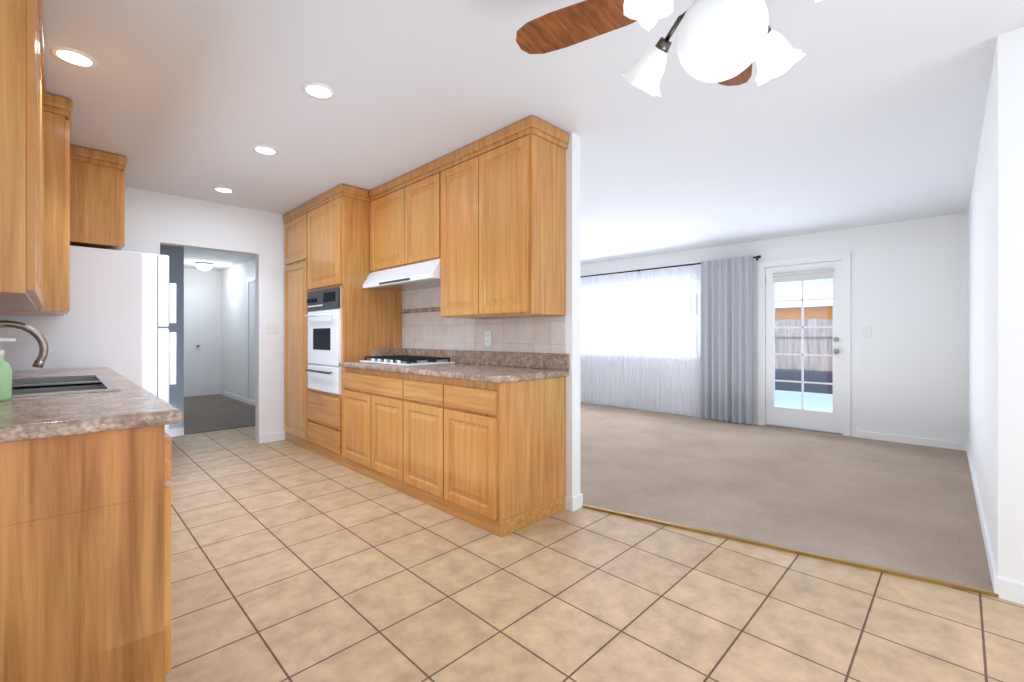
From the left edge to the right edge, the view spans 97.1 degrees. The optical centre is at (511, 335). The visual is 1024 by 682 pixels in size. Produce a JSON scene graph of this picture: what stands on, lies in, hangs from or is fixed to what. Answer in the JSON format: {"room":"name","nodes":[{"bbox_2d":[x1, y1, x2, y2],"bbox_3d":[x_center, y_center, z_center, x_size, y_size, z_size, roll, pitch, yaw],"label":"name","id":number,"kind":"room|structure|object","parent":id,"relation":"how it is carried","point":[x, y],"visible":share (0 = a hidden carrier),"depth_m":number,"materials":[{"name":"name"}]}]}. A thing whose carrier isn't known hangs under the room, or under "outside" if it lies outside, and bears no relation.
{"room":"kitchen","nodes":[
{"label":"kitchen","id":0,"kind":"room"},
{"bbox_2d":[0,0,43,303],"bbox_3d":[-1.815,-0.732,1.493,0.460,1.192,0.338,0,0,45],"label":"upper cabinet","id":1,"kind":"object","parent":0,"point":[22,78],"depth_m":1.43,"materials":[{"name":"brown wood"}]},
{"bbox_2d":[122,187,284,442],"bbox_3d":[-1.668,-0.170,5.899,0.120,2.620,6.800,0,0,45],"label":"wall","id":2,"kind":"structure","parent":0,"point":[152,219],"depth_m":4.73,"materials":[{"name":"white paint"}]},
{"bbox_2d":[0,308,37,310],"bbox_3d":[-2.471,-0.732,2.145,0.470,1.192,0.338,0,0,45],"label":"upper cabinet","id":3,"kind":"object","parent":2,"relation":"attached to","point":[35,309],"depth_m":2.31,"materials":[{"name":"brown wood"}]},
{"bbox_2d":[0,50,45,307],"bbox_3d":[-2.141,-0.732,1.818,0.460,1.192,0.338,0,0,45],"label":"upper cabinet","id":4,"kind":"object","parent":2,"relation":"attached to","point":[1,305],"depth_m":2.12,"materials":[{"name":"brown wood"}]},
{"bbox_2d":[0,93,71,315],"bbox_3d":[-2.916,-0.732,2.666,0.835,1.193,0.450,0,0,45],"label":"wall cabinet","id":5,"kind":"object","parent":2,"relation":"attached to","point":[57,121],"visible":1,"depth_m":2.51,"materials":[{"name":"brown wood"}]},
{"bbox_2d":[70,144,126,249],"bbox_3d":[-3.431,-0.994,3.391,0.908,0.668,0.754,0,0,45],"label":"upper cabinet","id":6,"kind":"object","parent":2,"relation":"attached to","point":[97,198],"visible":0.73,"depth_m":3.25,"materials":[{"name":"brown wood"}]},
{"bbox_2d":[259,432,284,443],"bbox_3d":[-2.569,1.097,4.897,0.012,0.085,0.310,0,0,45],"label":"baseboard","id":7,"kind":"structure","parent":2,"relation":"attached to","point":[279,436],"depth_m":4.87,"materials":[{"name":"white wood"}]},
{"bbox_2d":[267,322,278,332],"bbox_3d":[-2.581,-0.085,4.882,0.015,0.118,0.118,0,0,45],"label":"light switch","id":8,"kind":"object","parent":2,"relation":"attached to","point":[272,327],"visible":1,"depth_m":4.88,"materials":[{"name":"white plastic"}]},
{"bbox_2d":[195,262,212,270],"bbox_3d":[-5.331,-1.194,7.830,0.260,0.128,0.260,0,0,45],"label":"hall ceiling light","id":9,"kind":"object","parent":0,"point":[204,266],"visible":1,"depth_m":7.75,"materials":[{"name":"white glass"}]},
{"bbox_2d":[160,244,254,428],"bbox_3d":[-4.996,-0.110,6.124,4.920,2.500,3.090,0,0,45],"label":"wall","id":10,"kind":"structure","parent":0,"point":[224,278],"depth_m":7.95,"materials":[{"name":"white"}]},
{"bbox_2d":[169,428,183,436],"bbox_3d":[-4.350,1.098,4.623,0.012,0.085,1.630,0,0,45],"label":"baseboard","id":11,"kind":"structure","parent":10,"relation":"attached to","point":[176,432],"depth_m":5.15,"materials":[{"name":"white wood"}]},
{"bbox_2d":[184,288,201,396],"bbox_3d":[-6.119,0.120,8.232,0.111,2.015,0.796,0,0,45],"label":"end door","id":12,"kind":"structure","parent":10,"relation":"in","point":[192,341],"depth_m":8.42,"materials":[{"name":"white wood"}]},
{"bbox_2d":[184,285,204,395],"bbox_3d":[-6.155,0.095,8.268,0.014,2.090,0.920,0,0,45],"label":"door frame","id":13,"kind":"structure","parent":10,"relation":"attached to","point":[185,286],"depth_m":8.57,"materials":[{"name":"white wood"}]},
{"bbox_2d":[220,277,254,405],"bbox_3d":[-3.954,0.095,7.088,4.800,2.090,0.014,0,0,45],"label":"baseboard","id":14,"kind":"structure","parent":10,"relation":"attached to","point":[224,393],"depth_m":7.52,"materials":[{"name":"white wood"}]},
{"bbox_2d":[171,394,254,453],"bbox_3d":[-4.996,1.185,6.124,4.920,0.110,3.090,0,0,45],"label":"floor","id":15,"kind":"structure","parent":0,"point":[215,420],"depth_m":5.83,"materials":[{"name":"tile"}]},
{"bbox_2d":[403,132,585,496],"bbox_3d":[-0.803,-0.170,4.201,3.460,2.620,0.090,0,0,45],"label":"wall","id":16,"kind":"structure","parent":0,"point":[574,270],"depth_m":2.98,"materials":[{"name":"white paint"}]},
{"bbox_2d":[368,177,399,272],"bbox_3d":[-0.974,-0.954,4.056,0.598,0.747,0.353,0,0,45],"label":"upper cabinet","id":17,"kind":"object","parent":16,"relation":"attached to","point":[385,198],"depth_m":3.94,"materials":[{"name":"brown wood"}]},
{"bbox_2d":[372,347,402,355],"bbox_3d":[-1.178,0.171,4.261,0.020,0.104,0.306,0,0,45],"label":"backsplash","id":18,"kind":"structure","parent":16,"relation":"attached to","point":[393,351],"depth_m":4.25,"materials":[{"name":"beige stone"}]},
{"bbox_2d":[400,160,435,266],"bbox_3d":[-0.588,-0.954,3.673,0.490,0.747,0.353,0,0,45],"label":"upper cabinet","id":19,"kind":"object","parent":16,"relation":"attached to","point":[417,186],"depth_m":3.58,"materials":[{"name":"brown wood"}]},
{"bbox_2d":[363,259,440,291],"bbox_3d":[-0.826,-0.502,3.858,1.080,0.152,0.417,0,0,45],"label":"range hood","id":20,"kind":"object","parent":19,"relation":"attached to","point":[423,275],"visible":0.79,"depth_m":3.70,"materials":[{"name":"white metal"}]},
{"bbox_2d":[436,141,475,318],"bbox_3d":[-0.258,-0.732,3.345,0.440,1.192,0.353,0,0,45],"label":"upper cabinet","id":21,"kind":"object","parent":16,"relation":"attached to","point":[456,170],"depth_m":3.23,"materials":[{"name":"brown wood"}]},
{"bbox_2d":[403,347,568,370],"bbox_3d":[-0.350,0.171,3.670,2.028,0.104,0.020,0,0,45],"label":"backsplash","id":22,"kind":"structure","parent":16,"relation":"attached to","point":[500,358],"depth_m":3.38,"materials":[{"name":"beige stone"}]},
{"bbox_2d":[485,331,490,345],"bbox_3d":[-0.187,0.020,3.502,0.075,0.118,0.008,0,0,45],"label":"outlet","id":23,"kind":"object","parent":16,"relation":"attached to","point":[487,338],"visible":1,"depth_m":3.50,"materials":[{"name":"white plastic"}]},
{"bbox_2d":[476,115,567,318],"bbox_3d":[0.065,-0.732,3.025,0.470,1.192,0.353,0,0,45],"label":"upper cabinet","id":24,"kind":"object","parent":16,"relation":"attached to","point":[483,219],"depth_m":2.87,"materials":[{"name":"brown wood"}]},
{"bbox_2d":[565,493,582,508],"bbox_3d":[-0.766,1.097,4.226,3.467,0.085,0.026,0,0,45],"label":"baseboard","id":25,"kind":"structure","parent":16,"relation":"attached to","point":[576,502],"depth_m":2.97,"materials":[{"name":"white"}]},
{"bbox_2d":[42,0,1023,264],"bbox_3d":[1.341,-1.418,2.826,8.720,0.424,6.920,0,0,45],"label":"ceiling","id":26,"kind":"structure","parent":0,"point":[864,112],"depth_m":2.60,"materials":[{"name":"white paint"}]},
{"bbox_2d":[49,46,98,68],"bbox_3d":[-2.086,-1.325,2.156,0.170,0.006,0.170,0,0,45],"label":"recessed light","id":27,"kind":"object","parent":26,"relation":"in","point":[73,57],"visible":1,"depth_m":2.15,"materials":[{"name":"white"}]},
{"bbox_2d":[213,187,234,192],"bbox_3d":[-2.624,-1.325,4.113,0.170,0.006,0.170,0,0,45],"label":"recessed light","id":28,"kind":"object","parent":26,"relation":"in","point":[222,190],"visible":1,"depth_m":4.11,"materials":[{"name":"white"}]},
{"bbox_2d":[252,145,278,154],"bbox_3d":[-1.765,-1.325,3.232,0.170,0.006,0.170,0,0,45],"label":"recessed light","id":29,"kind":"object","parent":26,"relation":"in","point":[263,150],"visible":1,"depth_m":3.23,"materials":[{"name":"white"}]},
{"bbox_2d":[301,82,334,99],"bbox_3d":[-1.048,-1.325,2.450,0.170,0.006,0.170,0,0,45],"label":"recessed light","id":30,"kind":"object","parent":26,"relation":"in","point":[316,90],"visible":1,"depth_m":2.44,"materials":[{"name":"white"}]},
{"bbox_2d":[516,0,821,96],"bbox_3d":[0.639,-1.060,1.381,1.038,0.536,1.038,0,0,-16],"label":"ceiling fan","id":31,"kind":"object","parent":26,"relation":"hanging from","point":[725,42],"visible":1,"depth_m":1.44,"materials":[{"name":"white glass"}]},
{"bbox_2d":[165,440,1023,681],"bbox_3d":[1.341,1.190,2.826,8.720,0.100,6.920,0,0,45],"label":"floor","id":32,"kind":"structure","parent":0,"point":[291,562],"depth_m":1.94,"materials":[{"name":"beige tile"}]},
{"bbox_2d":[0,427,170,681],"bbox_3d":[-1.421,0.704,1.316,0.450,0.873,0.641,0,0,45],"label":"base cabinet","id":33,"kind":"object","parent":32,"relation":"on","point":[85,541],"depth_m":1.25,"materials":[{"name":"brown wood"}]},
{"bbox_2d":[0,367,182,446],"bbox_3d":[-2.191,0.246,2.094,2.700,0.042,0.660,0,0,45],"label":"countertop","id":34,"kind":"structure","parent":33,"relation":"on","point":[30,419],"depth_m":1.35,"materials":[{"name":"beige stone"}]},
{"bbox_2d":[0,338,15,400],"bbox_3d":[-1.780,0.116,1.571,0.064,0.216,0.072,0,0,45],"label":"soap bottle","id":35,"kind":"object","parent":34,"relation":"on","point":[5,381],"visible":1,"depth_m":1.57,"materials":[{"name":"green plastic"}]},
{"bbox_2d":[0,320,48,367],"bbox_3d":[-2.245,0.073,2.002,0.165,0.285,0.272,0,0,45],"label":"kitchen faucet","id":36,"kind":"object","parent":34,"relation":"on","point":[41,340],"visible":1,"depth_m":2.03,"materials":[{"name":"silver metal"}]},
{"bbox_2d":[12,374,120,397],"bbox_3d":[-2.137,0.307,2.035,1.000,0.180,0.493,0,0,45],"label":"sink","id":37,"kind":"object","parent":34,"relation":"in","point":[39,386],"visible":0.33,"depth_m":2.10,"materials":[{"name":"silver metal"}]},
{"bbox_2d":[0,245,176,434],"bbox_3d":[-3.319,0.246,3.519,0.830,1.763,1.033,0,0,45],"label":"refrigerator","id":38,"kind":"object","parent":32,"relation":"on","point":[122,311],"visible":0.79,"depth_m":3.32,"materials":[{"name":"white metal"}]},
{"bbox_2d":[283,184,401,465],"bbox_3d":[-1.780,-0.094,4.663,1.458,2.468,0.628,0,0,45],"label":"tall cabinet","id":39,"kind":"object","parent":32,"relation":"on","point":[327,240],"visible":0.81,"depth_m":4.24,"materials":[{"name":"brown wood"}]},
{"bbox_2d":[304,287,340,394],"bbox_3d":[-1.750,0.045,4.241,0.686,0.960,0.184,0,0,45],"label":"wall oven","id":40,"kind":"object","parent":39,"relation":"in","point":[324,339],"visible":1,"depth_m":4.15,"materials":[{"name":"white metal"}]},
{"bbox_2d":[342,367,398,490],"bbox_3d":[-0.923,0.704,3.816,1.008,0.874,0.620,0,0,45],"label":"base cabinet","id":41,"kind":"object","parent":32,"relation":"on","point":[370,399],"depth_m":3.57,"materials":[{"name":"brown wood"}]},
{"bbox_2d":[399,375,438,508],"bbox_3d":[-0.395,0.704,3.292,0.480,0.874,0.620,0,0,45],"label":"base cabinet","id":42,"kind":"object","parent":32,"relation":"on","point":[418,394],"depth_m":3.10,"materials":[{"name":"brown wood"}]},
{"bbox_2d":[439,379,565,536],"bbox_3d":[-0.044,0.704,2.943,0.510,0.874,0.620,0,0,45],"label":"base cabinet","id":43,"kind":"object","parent":32,"relation":"on","point":[474,441],"depth_m":2.73,"materials":[{"name":"brown wood"}]},
{"bbox_2d":[339,359,568,382],"bbox_3d":[-0.569,0.245,3.449,2.028,0.042,0.642,0,0,45],"label":"countertop","id":44,"kind":"structure","parent":43,"relation":"on","point":[473,372],"depth_m":2.94,"materials":[{"name":"beige stone"}]},
{"bbox_2d":[360,355,454,365],"bbox_3d":[-0.883,0.200,3.766,0.760,0.048,0.440,0,0,45],"label":"gas cooktop","id":45,"kind":"object","parent":44,"relation":"in","point":[406,360],"visible":1,"depth_m":3.62,"materials":[{"name":"white metal"}]},
{"bbox_2d":[580,402,992,590],"bbox_3d":[1.302,1.184,4.966,5.650,0.112,3.938,0,0,45],"label":"carpet floor","id":46,"kind":"structure","parent":32,"relation":"on","point":[907,508],"depth_m":3.36,"materials":[{"name":"beige carpet"}]},
{"bbox_2d":[582,504,998,597],"bbox_3d":[1.299,1.133,2.495,1.950,0.015,0.024,0,0,32],"label":"threshold strip","id":47,"kind":"object","parent":32,"relation":"on","point":[878,569],"depth_m":2.33,"materials":[{"name":"gold metal"}]},
{"bbox_2d":[586,213,965,442],"bbox_3d":[2.715,-0.170,6.253,5.560,2.620,0.120,0,0,45],"label":"wall","id":48,"kind":"structure","parent":0,"point":[938,309],"depth_m":4.79,"materials":[{"name":"white paint"}]},
{"bbox_2d":[580,255,760,277],"bbox_3d":[1.902,-0.990,6.897,3.480,0.060,0.108,0,0,45],"label":"curtain rod","id":49,"kind":"object","parent":48,"relation":"attached to","point":[757,257],"visible":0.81,"depth_m":6.69,"materials":[{"name":"black metal"}]},
{"bbox_2d":[580,265,700,416],"bbox_3d":[1.651,0.068,7.119,2.770,2.085,0.056,0,0,45],"label":"sheer curtain","id":50,"kind":"object","parent":49,"relation":"hanging from","point":[640,339],"visible":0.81,"depth_m":6.79,"materials":[{"name":"fabric"}]},
{"bbox_2d":[700,256,752,424],"bbox_3d":[2.794,0.052,5.908,0.640,2.125,0.095,0,0,45],"label":"drape","id":51,"kind":"object","parent":49,"relation":"hanging from","point":[726,379],"visible":1,"depth_m":5.89,"materials":[{"name":"grey fabric"}]},
{"bbox_2d":[583,402,757,424],"bbox_3d":[1.912,1.091,6.957,3.420,0.073,0.012,0,0,45],"label":"baseboard","id":52,"kind":"structure","parent":48,"relation":"attached to","point":[755,421],"depth_m":6.50,"materials":[{"name":"white wood"}]},
{"bbox_2d":[765,260,841,433],"bbox_3d":[3.478,0.128,5.426,0.798,1.981,0.126,0,0,45],"label":"french door","id":53,"kind":"structure","parent":48,"relation":"in","point":[808,419],"depth_m":5.44,"materials":[{"name":"white"}]},
{"bbox_2d":[758,252,850,435],"bbox_3d":[3.508,0.100,5.456,0.950,2.080,0.134,0,0,45],"label":"door frame","id":54,"kind":"structure","parent":48,"relation":"attached to","point":[845,258],"depth_m":5.24,"materials":[{"name":"white painted wood"}]},
{"bbox_2d":[863,327,871,337],"bbox_3d":[3.908,-0.040,4.972,0.072,0.118,0.015,0,0,45],"label":"light switch","id":55,"kind":"object","parent":48,"relation":"attached to","point":[867,332],"visible":1,"depth_m":4.97,"materials":[{"name":"white plastic"}]},
{"bbox_2d":[851,430,964,450],"bbox_3d":[4.126,1.091,4.759,0.900,0.073,0.012,0,0,45],"label":"baseboard","id":56,"kind":"structure","parent":48,"relation":"attached to","point":[854,433],"depth_m":4.72,"materials":[{"name":"white wood"}]},
{"bbox_2d":[966,27,1023,583],"bbox_3d":[3.367,-0.170,3.118,0.285,2.620,3.370,0,0,45],"label":"wall","id":57,"kind":"structure","parent":0,"point":[995,214],"depth_m":1.97,"materials":[{"name":"white paint"}]},
{"bbox_2d":[965,443,1001,598],"bbox_3d":[3.288,1.097,3.202,0.077,0.085,3.402,0,0,45],"label":"baseboard","id":58,"kind":"structure","parent":57,"relation":"attached to","point":[996,581],"depth_m":2.39,"materials":[{"name":"white"}]},
{"label":"outside","id":59,"kind":"structure","parent":0,"visible":0},
{"bbox_2d":[775,390,832,411],"bbox_3d":[6.625,1.210,12.348,16.000,0.100,14.000,0,0,45],"label":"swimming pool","id":60,"kind":"structure","parent":59,"point":[795,398],"depth_m":8.11,"materials":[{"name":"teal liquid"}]},
{"bbox_2d":[775,318,832,370],"bbox_3d":[5.882,0.390,10.535,13.500,1.540,0.060,0,0,45],"label":"fence","id":61,"kind":"object","parent":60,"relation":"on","point":[795,345],"depth_m":9.95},
{"bbox_2d":[775,284,832,368],"bbox_3d":[12.357,-0.125,11.166,10.800,2.570,6.600,0,0,45],"label":"house","id":62,"kind":"structure","parent":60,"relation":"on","point":[792,291],"depth_m":11.54,"materials":[{"name":"brown paint"}]},
{"bbox_2d":[775,278,832,287],"bbox_3d":[3.706,-0.070,7.989,9.000,2.460,3.700,0,0,45],"label":"patio cover","id":63,"kind":"object","parent":60,"relation":"on","point":[816,282],"depth_m":8.51,"materials":[{"name":"white"}]},
{"bbox_2d":[775,369,832,393],"bbox_3d":[6.423,0.950,9.307,6.000,0.420,0.500,0,0,45],"label":"planter","id":64,"kind":"object","parent":60,"relation":"on","point":[810,374],"depth_m":9.34,"materials":[{"name":"grey"}]}
]}

